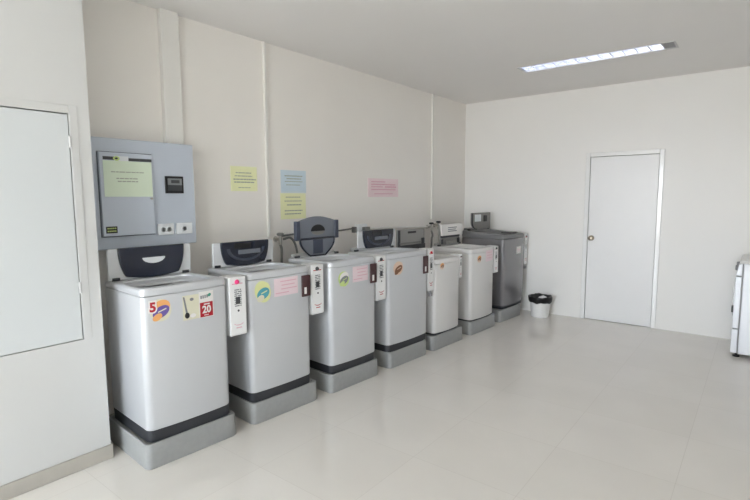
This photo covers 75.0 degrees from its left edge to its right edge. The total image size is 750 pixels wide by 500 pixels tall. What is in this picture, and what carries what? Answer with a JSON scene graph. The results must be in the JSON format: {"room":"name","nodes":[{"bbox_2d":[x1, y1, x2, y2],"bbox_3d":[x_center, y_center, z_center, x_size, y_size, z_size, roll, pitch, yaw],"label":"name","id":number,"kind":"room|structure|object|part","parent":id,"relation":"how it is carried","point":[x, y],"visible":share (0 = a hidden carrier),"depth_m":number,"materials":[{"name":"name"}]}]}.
{"room":"laundry","nodes":[
{"label":"laundry","id":0,"kind":"room"},
{"bbox_2d":[0,0,110,485],"bbox_3d":[-3.800,0.112,0.188,0.410,2.775,6.774,5,8,38],"label":"wall","id":1,"kind":"structure","parent":0,"point":[54,410],"depth_m":2.55,"materials":[{"name":"paint"}]},
{"bbox_2d":[0,107,82,355],"bbox_3d":[-2.057,-0.051,2.089,0.050,1.208,1.421,5,8,38],"label":"door","id":2,"kind":"structure","parent":1,"relation":"in","point":[40,286],"depth_m":2.49,"materials":[{"name":"paint"}]},
{"bbox_2d":[0,97,91,338],"bbox_3d":[-2.046,-0.071,2.074,0.003,1.259,1.506,5,8,38],"label":"trim","id":3,"kind":"structure","parent":1,"relation":"attached to","point":[4,101],"depth_m":2.62,"materials":[{"name":"paint"}]},
{"bbox_2d":[0,444,113,499],"bbox_3d":[-3.625,1.464,0.204,0.014,0.082,6.780,5,8,38],"label":"baseboard","id":4,"kind":"structure","parent":1,"relation":"attached to","point":[20,486],"depth_m":2.61,"materials":[{"name":"stone"}]},
{"bbox_2d":[82,0,465,414],"bbox_3d":[-2.454,-0.126,2.338,0.150,2.775,12.140,5,8,38],"label":"wall","id":5,"kind":"structure","parent":0,"point":[344,127],"depth_m":4.15,"materials":[{"name":"paint"}]},
{"bbox_2d":[91,136,195,250],"bbox_3d":[-1.528,-0.369,3.244,0.162,0.689,0.672,5,8,38],"label":"box","id":6,"kind":"object","parent":5,"relation":"attached to","point":[167,217],"visible":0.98,"depth_m":3.21,"materials":[{"name":"blue paint"}]},
{"bbox_3d":[-1.563,-0.351,3.096,0.018,0.515,0.332,5,8,38],"label":"door","id":7,"kind":"part","parent":6,"relation":"part of","materials":[{"name":"blue paint"}]},
{"bbox_2d":[102,160,152,196],"bbox_3d":[-1.551,-0.447,3.080,0.006,0.221,0.300,5,8,38],"label":"paper notice","id":8,"kind":"object","parent":6,"relation":"attached to","point":[121,178],"visible":1,"depth_m":3.08,"materials":[{"name":"paper"}]},
{"bbox_2d":[157,223,173,234],"bbox_3d":[-1.419,-0.141,3.316,0.012,0.077,0.114,5,8,38],"label":"wall socket","id":9,"kind":"object","parent":6,"relation":"attached to","point":[162,228],"depth_m":3.31,"materials":[{"name":"plastic"}]},
{"bbox_2d":[176,222,191,233],"bbox_3d":[-1.335,-0.153,3.422,0.012,0.077,0.120,5,8,38],"label":"wall socket","id":10,"kind":"object","parent":6,"relation":"attached to","point":[181,227],"depth_m":3.42,"materials":[{"name":"plastic"}]},
{"bbox_2d":[157,8,183,143],"bbox_3d":[-1.419,-1.180,3.395,0.045,0.915,0.130,5,8,38],"label":"duct","id":11,"kind":"object","parent":5,"relation":"attached to","point":[167,21],"visible":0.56,"depth_m":3.37,"materials":[{"name":"plastic"}]},
{"bbox_2d":[230,166,256,190],"bbox_3d":[-1.057,-0.575,3.950,0.006,0.197,0.255,5,8,38],"label":"paper notice","id":12,"kind":"object","parent":5,"relation":"attached to","point":[242,178],"visible":1,"depth_m":3.95,"materials":[{"name":"yellow paper"}]},
{"bbox_2d":[262,41,270,236],"bbox_3d":[-0.909,-0.911,4.093,0.022,1.605,0.028,5,8,38],"label":"cable trunking","id":13,"kind":"object","parent":5,"relation":"attached to","point":[263,42],"visible":1,"depth_m":4.08,"materials":[{"name":"plastic"}]},
{"bbox_2d":[273,233,283,244],"bbox_3d":[-0.828,-0.098,4.217,0.097,0.101,0.064,5,8,38],"label":"water tap","id":14,"kind":"object","parent":5,"relation":"attached to","point":[275,239],"visible":1,"depth_m":4.20,"materials":[{"name":"metal"}]},
{"bbox_3d":[-0.835,-0.086,4.224,0.079,0.075,0.048,5,8,38],"label":"spout","id":15,"kind":"part","parent":14,"relation":"part of","materials":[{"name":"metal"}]},
{"bbox_2d":[283,236,297,252],"bbox_3d":[-0.734,0.449,4.350,0.032,1.145,0.180,5,8,38],"label":"hose","id":16,"kind":"object","parent":14,"relation":"hanging from","point":[289,237],"visible":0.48,"depth_m":4.31,"materials":[{"name":"grey rubber"}]},
{"bbox_2d":[280,193,305,218],"bbox_3d":[-0.731,-0.394,4.386,0.006,0.228,0.300,5,8,38],"label":"paper notice","id":17,"kind":"object","parent":5,"relation":"attached to","point":[292,205],"visible":1,"depth_m":4.38,"materials":[{"name":"yellow paper"}]},
{"bbox_2d":[280,170,305,192],"bbox_3d":[-0.727,-0.611,4.369,0.006,0.197,0.297,5,8,38],"label":"paper notice","id":18,"kind":"object","parent":5,"relation":"attached to","point":[292,181],"visible":1,"depth_m":4.37,"materials":[{"name":"blue paper"}]},
{"bbox_2d":[282,228,352,236],"bbox_3d":[-0.534,-0.169,4.648,0.016,0.033,0.971,5,8,38],"label":"cable","id":19,"kind":"object","parent":5,"relation":"attached to","point":[348,228],"visible":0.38,"depth_m":4.87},
{"bbox_2d":[352,224,369,232],"bbox_3d":[-0.142,-0.033,5.105,0.092,0.476,0.205,5,8,38],"label":"box","id":20,"kind":"object","parent":5,"relation":"attached to","point":[357,227],"visible":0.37,"depth_m":5.06,"materials":[{"name":"plastic"}]},
{"bbox_2d":[368,178,397,196],"bbox_3d":[0.095,-0.688,5.411,0.006,0.200,0.550,5,8,38],"label":"paper notice","id":21,"kind":"object","parent":5,"relation":"attached to","point":[377,187],"visible":1,"depth_m":5.40,"materials":[{"name":"pink paper"}]},
{"bbox_2d":[370,226,427,229],"bbox_3d":[0.294,-0.259,5.692,0.028,0.072,1.201,5,8,38],"label":"pipe","id":22,"kind":"object","parent":5,"relation":"attached to","point":[385,227],"visible":0.89,"depth_m":5.61,"materials":[{"name":"grey metal"}]},
{"bbox_2d":[431,94,433,218],"bbox_3d":[0.720,-1.165,6.148,0.022,1.555,0.028,5,8,38],"label":"cable trunking","id":23,"kind":"object","parent":5,"relation":"attached to","point":[432,99],"visible":1,"depth_m":6.13,"materials":[{"name":"plastic"}]},
{"bbox_2d":[9,309,749,499],"bbox_3d":[-0.832,1.431,1.228,4.260,0.100,12.140,5,8,38],"label":"floor","id":24,"kind":"structure","parent":0,"point":[524,406],"depth_m":3.10,"materials":[{"name":"tile"}]},
{"bbox_2d":[105,243,246,469],"bbox_3d":[-1.241,0.579,3.075,0.570,1.203,0.687,5,8,41],"label":"washing machine","id":25,"kind":"object","parent":24,"relation":"on","point":[169,325],"depth_m":2.88,"materials":[{"name":"silver metal"}]},
{"bbox_3d":[-1.422,0.070,3.107,0.018,0.190,0.522,5,8,41],"label":"lid","id":26,"kind":"part","parent":25,"relation":"part of","materials":[{"name":"plastic"}]},
{"bbox_3d":[-1.407,0.071,3.093,0.022,0.196,0.412,5,8,41],"label":"window panel","id":27,"kind":"part","parent":25,"relation":"part of","materials":[{"name":"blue plastic"}]},
{"bbox_3d":[-1.395,0.062,3.087,0.004,0.037,0.144,5,8,41],"label":"handle","id":28,"kind":"part","parent":25,"relation":"part of","materials":[{"name":"white plastic"}]},
{"bbox_2d":[140,281,189,296],"bbox_3d":[-1.261,0.409,3.001,0.316,0.389,0.334,5,8,41],"label":"tub","id":29,"kind":"object","parent":25,"relation":"in","point":[142,283],"depth_m":3.07,"materials":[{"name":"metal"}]},
{"bbox_3d":[-1.276,1.110,3.090,0.570,0.144,0.574,5,8,41],"label":"plinth","id":30,"kind":"part","parent":25,"relation":"part of","materials":[{"name":"grey plastic"}]},
{"bbox_3d":[-0.865,0.354,3.094,0.003,0.355,0.103,5,8,41],"label":"plate","id":31,"kind":"part","parent":25,"relation":"part of","materials":[{"name":"white plastic"}]},
{"bbox_2d":[208,239,323,424],"bbox_3d":[-0.794,0.528,3.609,0.570,1.185,0.672,5,8,41],"label":"washing machine","id":32,"kind":"object","parent":24,"relation":"on","point":[272,358],"depth_m":3.39,"materials":[{"name":"silver metal"}]},
{"bbox_3d":[-0.976,0.021,3.640,0.018,0.175,0.515,5,8,41],"label":"lid","id":33,"kind":"part","parent":32,"relation":"part of","materials":[{"name":"plastic"}]},
{"bbox_3d":[-0.961,0.023,3.627,0.022,0.181,0.405,5,8,41],"label":"window panel","id":34,"kind":"part","parent":32,"relation":"part of","materials":[{"name":"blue plastic"}]},
{"bbox_3d":[-0.932,0.008,3.633,0.010,0.031,0.190,5,8,41],"label":"handle","id":35,"kind":"part","parent":32,"relation":"part of","materials":[{"name":"grey plastic"}]},
{"bbox_3d":[-0.824,1.050,3.628,0.570,0.144,0.574,5,8,41],"label":"plinth","id":36,"kind":"part","parent":32,"relation":"part of","materials":[{"name":"grey plastic"}]},
{"bbox_3d":[-0.423,0.289,3.621,0.003,0.352,0.103,5,8,41],"label":"plate","id":37,"kind":"part","parent":32,"relation":"part of","materials":[{"name":"white plastic"}]},
{"bbox_2d":[279,245,282,262],"bbox_3d":[-0.826,0.494,4.230,0.028,1.081,0.124,2,7,23],"label":"hose","id":38,"kind":"object","parent":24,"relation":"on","point":[281,247],"visible":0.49,"depth_m":4.22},
{"bbox_2d":[288,216,385,392],"bbox_3d":[-0.322,0.391,4.120,0.570,1.344,0.689,5,8,41],"label":"washing machine","id":39,"kind":"object","parent":24,"relation":"on","point":[341,337],"depth_m":3.91,"materials":[{"name":"silver metal"}]},
{"bbox_3d":[-0.494,-0.196,4.142,0.025,0.179,0.396,5,8,41],"label":"lid","id":40,"kind":"part","parent":39,"relation":"part of","materials":[{"name":"grey plastic"}]},
{"bbox_3d":[-0.481,-0.144,4.136,0.010,0.030,0.143,5,8,41],"label":"handle","id":41,"kind":"part","parent":39,"relation":"part of","materials":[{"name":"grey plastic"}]},
{"bbox_3d":[-0.362,0.993,4.136,0.570,0.144,0.560,5,8,41],"label":"plinth","id":42,"kind":"part","parent":39,"relation":"part of","materials":[{"name":"grey plastic"}]},
{"bbox_3d":[0.055,0.235,4.148,0.003,0.361,0.103,5,8,41],"label":"plate","id":43,"kind":"part","parent":39,"relation":"part of","materials":[{"name":"white plastic"}]},
{"bbox_2d":[348,228,433,368],"bbox_3d":[0.151,0.407,4.671,0.570,1.190,0.707,5,8,41],"label":"washing machine","id":44,"kind":"object","parent":24,"relation":"on","point":[399,318],"depth_m":4.44,"materials":[{"name":"silver metal"}]},
{"bbox_3d":[0.018,-0.105,4.758,0.018,0.183,0.550,5,8,41],"label":"lid","id":45,"kind":"part","parent":44,"relation":"part of","materials":[{"name":"plastic"}]},
{"bbox_3d":[0.034,-0.104,4.745,0.022,0.189,0.440,5,8,41],"label":"window panel","id":46,"kind":"part","parent":44,"relation":"part of","materials":[{"name":"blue plastic"}]},
{"bbox_3d":[0.062,-0.118,4.751,0.010,0.032,0.190,5,8,41],"label":"handle","id":47,"kind":"part","parent":44,"relation":"part of","materials":[{"name":"grey plastic"}]},
{"bbox_3d":[0.105,0.933,4.673,0.570,0.144,0.560,5,8,41],"label":"plinth","id":48,"kind":"part","parent":44,"relation":"part of","materials":[{"name":"grey plastic"}]},
{"bbox_3d":[0.541,0.190,4.708,0.003,0.386,0.084,5,8,41],"label":"plate","id":49,"kind":"part","parent":44,"relation":"part of","materials":[{"name":"white plastic"}]},
{"bbox_2d":[396,228,461,350],"bbox_3d":[0.540,0.369,5.111,0.570,1.168,0.567,5,8,41],"label":"washing machine","id":50,"kind":"object","parent":24,"relation":"on","point":[442,306],"depth_m":4.92,"materials":[{"name":"white metal"}]},
{"bbox_3d":[0.375,-0.102,5.150,0.022,0.238,0.464,5,8,41],"label":"lid","id":51,"kind":"part","parent":50,"relation":"part of","materials":[{"name":"grey plastic"}]},
{"bbox_3d":[0.540,0.878,5.163,0.570,0.144,0.560,5,8,41],"label":"plinth","id":52,"kind":"part","parent":50,"relation":"part of","materials":[{"name":"grey plastic"}]},
{"bbox_3d":[0.898,0.166,5.113,0.003,0.232,0.046,5,8,41],"label":"plate","id":53,"kind":"part","parent":50,"relation":"part of","materials":[{"name":"white plastic"}]},
{"bbox_2d":[432,223,497,334],"bbox_3d":[1.042,0.294,5.679,0.570,1.190,0.649,5,8,41],"label":"washing machine","id":54,"kind":"object","parent":24,"relation":"on","point":[479,262],"depth_m":5.43,"materials":[{"name":"white metal"}]},
{"bbox_2d":[430,230,432,247],"bbox_3d":[0.712,0.283,6.179,0.038,1.068,0.081,1,6,16],"label":"hose","id":55,"kind":"object","parent":54,"relation":"attached to","point":[431,242],"visible":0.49,"depth_m":6.13,"materials":[{"name":"grey plastic"}]},
{"bbox_3d":[0.861,-0.187,5.697,0.020,0.234,0.424,5,8,41],"label":"lid","id":56,"kind":"part","parent":54,"relation":"part of","materials":[{"name":"grey plastic"}]},
{"bbox_3d":[1.015,0.818,5.702,0.570,0.144,0.560,5,8,41],"label":"plinth","id":57,"kind":"part","parent":54,"relation":"part of","materials":[{"name":"grey plastic"}]},
{"bbox_3d":[1.411,0.108,5.695,0.003,0.295,0.089,5,8,41],"label":"plate","id":58,"kind":"part","parent":54,"relation":"part of","materials":[{"name":"white plastic"}]},
{"bbox_2d":[462,212,526,322],"bbox_3d":[1.515,0.173,6.265,0.621,1.300,0.767,5,8,41],"label":"washing machine","id":59,"kind":"object","parent":24,"relation":"on","point":[507,283],"depth_m":6.03,"materials":[{"name":"grey metal"}]},
{"bbox_3d":[1.354,-0.377,6.265,0.024,0.205,0.470,5,8,41],"label":"lid","id":60,"kind":"part","parent":59,"relation":"part of","materials":[{"name":"grey plastic"}]},
{"bbox_3d":[1.468,0.758,6.234,0.570,0.144,0.560,5,8,41],"label":"plinth","id":61,"kind":"part","parent":59,"relation":"part of","materials":[{"name":"grey plastic"}]},
{"bbox_3d":[1.951,-0.015,6.318,0.003,0.378,0.067,5,8,41],"label":"plate","id":62,"kind":"part","parent":59,"relation":"part of","materials":[{"name":"white plastic"}]},
{"bbox_2d":[528,293,552,317],"bbox_3d":[2.077,0.701,6.151,0.297,0.269,0.290,5,8,38],"label":"waste bin","id":63,"kind":"object","parent":24,"relation":"on","point":[540,307],"visible":0.98,"depth_m":6.06,"materials":[{"name":"white plastic"}]},
{"bbox_2d":[730,254,749,356],"bbox_3d":[3.780,0.540,4.558,0.720,0.914,0.611,5,8,38],"label":"dryer","id":64,"kind":"object","parent":24,"relation":"on","point":[740,308],"visible":1,"depth_m":4.50,"materials":[{"name":"white metal"}]},
{"bbox_3d":[3.503,0.455,4.768,0.014,0.400,0.400,5,8,38],"label":"round door","id":65,"kind":"part","parent":64,"relation":"part of","materials":[{"name":"white"}]},
{"bbox_3d":[3.528,0.822,4.789,0.049,0.226,0.596,5,8,38],"label":"kick panel","id":66,"kind":"part","parent":64,"relation":"part of","materials":[{"name":"white metal"}]},
{"bbox_3d":[3.527,0.460,4.749,0.047,0.485,0.596,5,8,38],"label":"panel","id":67,"kind":"part","parent":64,"relation":"part of","materials":[{"name":"white metal"}]},
{"bbox_3d":[3.526,0.156,4.716,0.046,0.109,0.596,5,8,38],"label":"control panel","id":68,"kind":"part","parent":64,"relation":"part of","materials":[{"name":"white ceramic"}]},
{"bbox_3d":[3.793,0.103,4.499,0.681,0.034,0.611,5,8,38],"label":"worktop lid","id":69,"kind":"part","parent":64,"relation":"part of","materials":[{"name":"white plastic"}]},
{"bbox_2d":[129,0,749,103],"bbox_3d":[-0.846,-1.437,0.919,4.260,0.120,12.140,5,8,38],"label":"ceiling","id":70,"kind":"structure","parent":0,"point":[462,51],"depth_m":3.89,"materials":[{"name":"paint"}]},
{"bbox_2d":[517,41,678,72],"bbox_3d":[2.017,-1.822,4.537,1.354,0.094,0.234,5,8,38],"label":"ceiling light","id":71,"kind":"object","parent":70,"relation":"attached to","point":[672,44],"visible":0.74,"depth_m":4.53,"materials":[{"name":"white plastic"}]},
{"bbox_3d":[2.503,-1.748,4.161,0.086,0.006,0.202,5,8,38],"label":"plate","id":72,"kind":"part","parent":71,"relation":"part of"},
{"bbox_2d":[464,66,749,338],"bbox_3d":[2.868,-0.521,5.756,3.960,2.775,0.150,5,8,38],"label":"wall","id":73,"kind":"structure","parent":0,"point":[525,157],"depth_m":5.50,"materials":[{"name":"white paint"}]},
{"bbox_2d":[585,154,659,326],"bbox_3d":[2.855,-0.108,5.704,0.715,1.955,0.113,5,8,38],"label":"door","id":74,"kind":"structure","parent":73,"relation":"in","point":[623,189],"depth_m":5.70,"materials":[{"name":"paint"}]},
{"bbox_2d":[580,149,664,328],"bbox_3d":[2.887,-0.136,5.743,0.820,2.013,0.114,5,8,38],"label":"trim","id":75,"kind":"structure","parent":73,"relation":"attached to","point":[661,152],"depth_m":5.56,"materials":[{"name":"paint"}]}
]}

